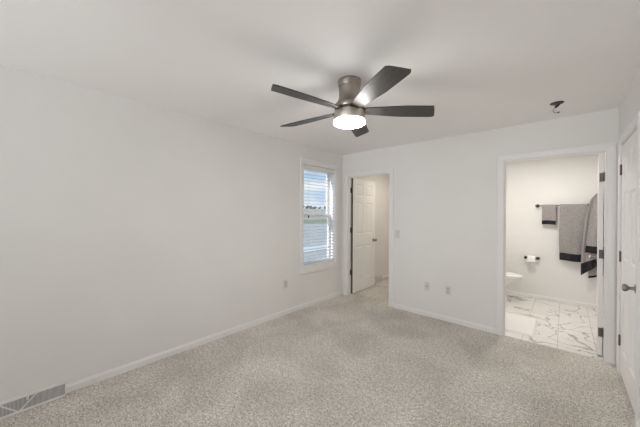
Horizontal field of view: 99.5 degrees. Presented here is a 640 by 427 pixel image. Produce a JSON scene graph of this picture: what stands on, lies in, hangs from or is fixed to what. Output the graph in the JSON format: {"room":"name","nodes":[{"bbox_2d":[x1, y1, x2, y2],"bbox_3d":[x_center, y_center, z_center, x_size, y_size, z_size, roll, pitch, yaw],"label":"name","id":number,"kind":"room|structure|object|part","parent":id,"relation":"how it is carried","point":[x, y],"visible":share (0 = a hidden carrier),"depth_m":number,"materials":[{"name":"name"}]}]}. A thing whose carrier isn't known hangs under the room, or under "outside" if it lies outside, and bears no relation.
{"room":"empty bedroom","nodes":[
{"label":"empty bedroom","id":0,"kind":"room"},
{"bbox_2d":[0,65,388,401],"bbox_3d":[-1.272,0.218,3.054,0.170,2.490,9.970,0,0,42],"label":"wall","id":1,"kind":"structure","parent":0,"point":[131,230],"depth_m":2.44,"materials":[{"name":"paint"}]},
{"bbox_2d":[0,380,66,419],"bbox_3d":[-2.243,1.360,1.815,0.062,0.102,0.800,0,0,42],"label":"air vent","id":2,"kind":"object","parent":1,"relation":"in","point":[25,402],"visible":1,"depth_m":1.98,"materials":[{"name":"metal"}]},
{"bbox_2d":[66,274,388,392],"bbox_3d":[-1.187,1.380,3.022,0.013,0.066,9.700,0,0,42],"label":"baseboard","id":3,"kind":"structure","parent":1,"relation":"attached to","point":[90,380],"depth_m":2.76,"materials":[{"name":"paint"}]},
{"bbox_2d":[284,279,287,288],"bbox_3d":[-0.481,0.990,3.803,0.010,0.117,0.071,0,0,42],"label":"electrical outlet","id":4,"kind":"object","parent":1,"relation":"attached to","point":[285,281],"visible":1,"depth_m":3.80,"materials":[{"name":"plastic"}]},
{"bbox_2d":[300,158,339,274],"bbox_3d":[-0.047,0.043,4.388,0.198,1.731,0.918,0,0,42],"label":"window","id":5,"kind":"structure","parent":1,"relation":"in","point":[332,210],"depth_m":4.57,"materials":[{"name":"plastic"}]},
{"bbox_3d":[-0.104,-0.339,4.429,0.036,0.800,0.745,0,0,42],"label":"sash","id":6,"kind":"part","parent":5,"relation":"part of","materials":[{"name":"glass"}]},
{"bbox_3d":[-0.080,0.411,4.406,0.036,0.790,0.745,0,0,42],"label":"sash","id":7,"kind":"part","parent":5,"relation":"part of","materials":[{"name":"plastic"}]},
{"bbox_2d":[303,164,334,266],"bbox_3d":[-0.017,0.033,4.349,0.079,1.540,0.745,0,0,42],"label":"window blind","id":8,"kind":"object","parent":5,"relation":"attached to","point":[308,167],"visible":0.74,"depth_m":4.33,"materials":[{"name":"paint"}]},
{"bbox_3d":[-0.179,0.048,4.188,0.055,1.475,0.002,0,0,42],"label":"ladder cord","id":9,"kind":"part","parent":8,"relation":"part of","materials":[{"name":"white fabric"}]},
{"bbox_3d":[-0.030,0.792,4.359,0.050,0.023,0.737,0,0,42],"label":"rail","id":10,"kind":"part","parent":8,"relation":"part of","materials":[{"name":"white plastic"}]},
{"bbox_3d":[0.020,-0.780,4.329,0.028,0.084,0.918,0,0,42],"label":"head casing","id":11,"kind":"part","parent":5,"relation":"part of","materials":[{"name":"paint"}]},
{"bbox_2d":[375,274,381,281],"bbox_3d":[1.238,1.362,5.702,0.022,0.115,0.270,0,0,42],"label":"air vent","id":12,"kind":"object","parent":1,"relation":"in","point":[379,277],"visible":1,"depth_m":5.67,"materials":[{"name":"metal"}]},
{"bbox_2d":[0,278,634,426],"bbox_3d":[0.069,1.449,1.887,3.400,0.050,9.700,0,0,42],"label":"floor","id":13,"kind":"structure","parent":0,"point":[356,359],"depth_m":2.32,"materials":[{"name":"carpet"}]},
{"bbox_2d":[506,271,522,300],"bbox_3d":[2.974,1.048,4.587,0.734,0.770,0.444,0,0,42],"label":"toilet","id":14,"kind":"object","parent":13,"relation":"on","point":[511,277],"visible":0.2,"depth_m":4.33,"materials":[{"name":"ceramic"}]},
{"bbox_3d":[3.051,1.001,4.518,0.528,0.028,0.378,0,0,42],"label":"lid","id":15,"kind":"part","parent":14,"relation":"part of","materials":[{"name":"ceramic"}]},
{"bbox_2d":[505,312,537,336],"bbox_3d":[2.425,1.424,3.651,0.765,0.021,0.685,0,0,42],"label":"bath mat","id":16,"kind":"object","parent":13,"relation":"on","point":[523,325],"visible":0.49,"depth_m":3.46,"materials":[{"name":"white fabric"}]},
{"bbox_2d":[505,331,603,360],"bbox_3d":[2.512,1.433,2.970,0.817,0.008,0.140,0,0,42],"label":"threshold","id":17,"kind":"object","parent":13,"relation":"on","point":[510,334],"visible":0.89,"depth_m":2.93,"materials":[{"name":"stone"}]},
{"bbox_2d":[0,0,639,154],"bbox_3d":[0.021,-1.067,1.890,3.634,0.100,9.970,0,0,42],"label":"ceiling","id":18,"kind":"structure","parent":0,"point":[482,65],"depth_m":1.74,"materials":[{"name":"paint"}]},
{"bbox_2d":[271,65,433,136],"bbox_3d":[0.182,-0.845,2.068,1.277,0.343,1.269,0,0,42],"label":"ceiling fan","id":19,"kind":"object","parent":18,"relation":"hanging from","point":[350,112],"visible":1,"depth_m":1.99,"materials":[{"name":"silver metal"}]},
{"bbox_3d":[-0.081,-0.788,1.855,0.589,0.037,0.140,0,0,-36],"label":"blade","id":20,"kind":"part","parent":19,"relation":"part of","materials":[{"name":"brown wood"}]},
{"bbox_3d":[-0.083,-0.790,2.301,0.589,0.037,0.140,0,0,36],"label":"blade","id":21,"kind":"part","parent":19,"relation":"part of","materials":[{"name":"grey wood"}]},
{"bbox_3d":[0.340,-0.787,2.441,0.140,0.037,0.589,0,0,18],"label":"blade","id":22,"kind":"part","parent":19,"relation":"part of","materials":[{"name":"grey wood"}]},
{"bbox_3d":[0.344,-0.785,1.719,0.140,0.037,0.589,0,0,-18],"label":"blade","id":23,"kind":"part","parent":19,"relation":"part of","materials":[{"name":"grey wood"}]},
{"bbox_3d":[0.604,-0.785,2.081,0.589,0.037,0.140,0,0,0],"label":"blade","id":24,"kind":"part","parent":19,"relation":"part of","materials":[{"name":"grey wood"}]},
{"bbox_2d":[550,101,563,112],"bbox_3d":[2.157,-0.958,2.468,0.100,0.097,0.100,0,0,42],"label":"bracket","id":25,"kind":"object","parent":18,"relation":"attached to","point":[556,104],"visible":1,"depth_m":2.46,"materials":[{"name":"brown metal"}]},
{"bbox_3d":[2.158,-1.002,2.468,0.100,0.008,0.100,0,0,42],"label":"mounting plate","id":26,"kind":"part","parent":25,"relation":"part of","materials":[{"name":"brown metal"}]},
{"bbox_2d":[342,108,618,364],"bbox_3d":[1.678,0.208,3.673,3.380,2.440,0.100,0,0,42],"label":"wall","id":27,"kind":"structure","parent":0,"point":[445,205],"depth_m":3.52,"materials":[{"name":"paint"}]},
{"bbox_2d":[350,178,376,293],"bbox_3d":[0.799,0.393,5.031,0.176,2.025,0.811,0,0,41],"label":"door","id":28,"kind":"structure","parent":27,"relation":"in","point":[362,230],"depth_m":5.00,"materials":[{"name":"paint"}]},
{"bbox_2d":[344,168,393,306],"bbox_3d":[0.802,0.389,4.463,0.821,2.063,0.102,0,0,42],"label":"door frame","id":29,"kind":"structure","parent":27,"relation":"attached to","point":[349,178],"depth_m":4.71,"materials":[{"name":"paint"}]},
{"bbox_2d":[395,230,399,237],"bbox_3d":[1.156,0.307,4.063,0.071,0.117,0.020,0,0,42],"label":"light switch","id":30,"kind":"object","parent":27,"relation":"attached to","point":[397,232],"visible":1,"depth_m":4.06,"materials":[{"name":"plastic"}]},
{"bbox_2d":[424,282,429,290],"bbox_3d":[1.484,1.012,3.767,0.071,0.117,0.018,0,0,42],"label":"wall jack","id":31,"kind":"object","parent":27,"relation":"attached to","point":[426,284],"visible":1,"depth_m":3.76,"materials":[{"name":"plastic"}]},
{"bbox_2d":[393,303,495,333],"bbox_3d":[1.597,1.395,3.667,1.331,0.066,0.013,0,0,42],"label":"baseboard","id":32,"kind":"structure","parent":27,"relation":"attached to","point":[398,306],"depth_m":3.58,"materials":[{"name":"paint"}]},
{"bbox_2d":[445,285,450,294],"bbox_3d":[1.694,1.016,3.583,0.071,0.117,0.010,0,0,42],"label":"electrical outlet","id":33,"kind":"object","parent":27,"relation":"attached to","point":[447,288],"visible":1,"depth_m":3.58,"materials":[{"name":"plastic"}]},
{"bbox_2d":[496,142,616,364],"bbox_3d":[2.491,0.403,2.938,0.853,2.063,0.102,0,0,42],"label":"door frame","id":34,"kind":"structure","parent":27,"relation":"attached to","point":[603,151],"depth_m":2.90,"materials":[{"name":"paint"}]},
{"bbox_2d":[589,153,604,355],"bbox_3d":[3.089,0.411,2.992,0.856,2.025,0.176,0,0,-45],"label":"door","id":35,"kind":"structure","parent":27,"relation":"in","point":[599,257],"depth_m":2.72,"materials":[{"name":"paint"}]},
{"bbox_2d":[506,152,604,304],"bbox_3d":[3.699,0.242,4.608,1.800,2.490,0.100,0,0,42],"label":"wall","id":36,"kind":"structure","parent":0,"point":[571,179],"depth_m":4.51,"materials":[{"name":"paint"}]},
{"bbox_2d":[506,290,602,309],"bbox_3d":[2.969,1.402,3.885,1.700,0.066,1.949,0,0,42],"label":"baseboard","id":37,"kind":"structure","parent":36,"relation":"attached to","point":[577,303],"depth_m":4.42,"materials":[{"name":"paint"}]},
{"bbox_3d":[3.872,-0.126,4.337,0.671,0.056,0.073,0,0,42],"label":"towel bar","id":38,"kind":"object","parent":36,"relation":"attached to","visible":0},
{"bbox_2d":[542,204,555,224],"bbox_3d":[3.736,0.017,4.426,0.177,0.327,0.053,0,0,42],"label":"hand towel","id":39,"kind":"object","parent":38,"relation":"hanging from","point":[548,211],"visible":1,"depth_m":4.41,"materials":[{"name":"grey fabric"}]},
{"bbox_2d":[559,204,587,261],"bbox_3d":[3.952,0.301,4.232,0.334,0.894,0.064,0,0,42],"label":"bath towel","id":40,"kind":"object","parent":38,"relation":"hanging from","point":[572,217],"visible":0.9,"depth_m":4.22,"materials":[{"name":"grey fabric"}]},
{"bbox_3d":[4.182,-0.310,4.056,0.040,0.052,0.074,0,0,42],"label":"wall hook","id":41,"kind":"object","parent":36,"relation":"attached to","visible":0},
{"bbox_2d":[581,194,603,277],"bbox_3d":[4.059,0.344,4.043,0.248,1.283,0.245,0,0,42],"label":"bath towel","id":42,"kind":"object","parent":41,"relation":"hanging from","point":[589,244],"visible":0.66,"depth_m":4.02,"materials":[{"name":"grey fabric"}]},
{"bbox_2d":[619,68,639,419],"bbox_3d":[0.400,0.211,-0.206,0.120,2.440,7.371,0,0,42],"label":"wall","id":43,"kind":"structure","parent":0,"point":[629,107],"depth_m":2.11,"materials":[{"name":"paint"}]},
{"bbox_2d":[618,129,636,412],"bbox_3d":[2.452,0.410,2.131,0.176,2.025,0.775,0,0,42],"label":"door","id":44,"kind":"structure","parent":43,"relation":"in","point":[628,168],"depth_m":2.13,"materials":[{"name":"paint"}]},
{"bbox_3d":[2.194,0.530,1.925,0.070,0.066,0.066,0,0,42],"label":"knob","id":45,"kind":"part","parent":44,"relation":"part of","materials":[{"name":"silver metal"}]},
{"bbox_2d":[616,111,639,426],"bbox_3d":[2.471,0.405,2.106,0.101,2.063,0.806,0,0,42],"label":"door frame","id":46,"kind":"structure","parent":43,"relation":"attached to","point":[636,127],"depth_m":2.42,"materials":[{"name":"paint"}]},
{"label":"outside","id":47,"kind":"structure","parent":0,"visible":0},
{"bbox_2d":[304,208,326,219],"bbox_3d":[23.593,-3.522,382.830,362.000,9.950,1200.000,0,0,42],"label":"field","id":48,"kind":"structure","parent":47,"point":[319,212],"depth_m":206.95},
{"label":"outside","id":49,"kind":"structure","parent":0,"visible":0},
{"bbox_2d":[304,219,326,223],"bbox_3d":[11.996,2.106,83.461,22.000,0.380,260.000,0,0,42],"label":"grass","id":50,"kind":"structure","parent":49,"point":[319,221],"depth_m":65.81,"materials":[{"name":"green plant"}]},
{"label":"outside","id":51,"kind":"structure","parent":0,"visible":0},
{"bbox_2d":[303,251,326,261],"bbox_3d":[10.014,2.327,21.266,7.200,0.300,75.000,0,0,42],"label":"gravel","id":52,"kind":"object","parent":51,"point":[315,253],"depth_m":13.79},
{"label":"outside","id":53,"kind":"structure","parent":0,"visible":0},
{"bbox_2d":[304,223,326,245],"bbox_3d":[12.320,2.262,49.493,24.000,0.300,150.000,0,0,42],"label":"road","id":54,"kind":"structure","parent":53,"point":[306,226],"depth_m":27.20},
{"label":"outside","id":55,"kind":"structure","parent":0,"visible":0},
{"bbox_2d":[303,245,326,252],"bbox_3d":[6.748,2.250,24.213,1.600,0.300,75.000,0,0,42],"label":"sidewalk","id":56,"kind":"structure","parent":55,"point":[320,246],"depth_m":16.11,"materials":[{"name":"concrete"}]},
{"bbox_3d":[3.584,0.754,4.593,0.216,0.050,0.076,0,0,42],"label":"toilet paper holder","id":57,"kind":"object","parent":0,"visible":0},
{"bbox_2d":[527,255,535,261],"bbox_3d":[3.567,0.765,4.574,0.104,0.104,0.106,0,0,42],"label":"toilet paper roll","id":58,"kind":"object","parent":57,"relation":"on","point":[529,258],"visible":0.99,"depth_m":4.54,"materials":[{"name":"paper"}]}
]}

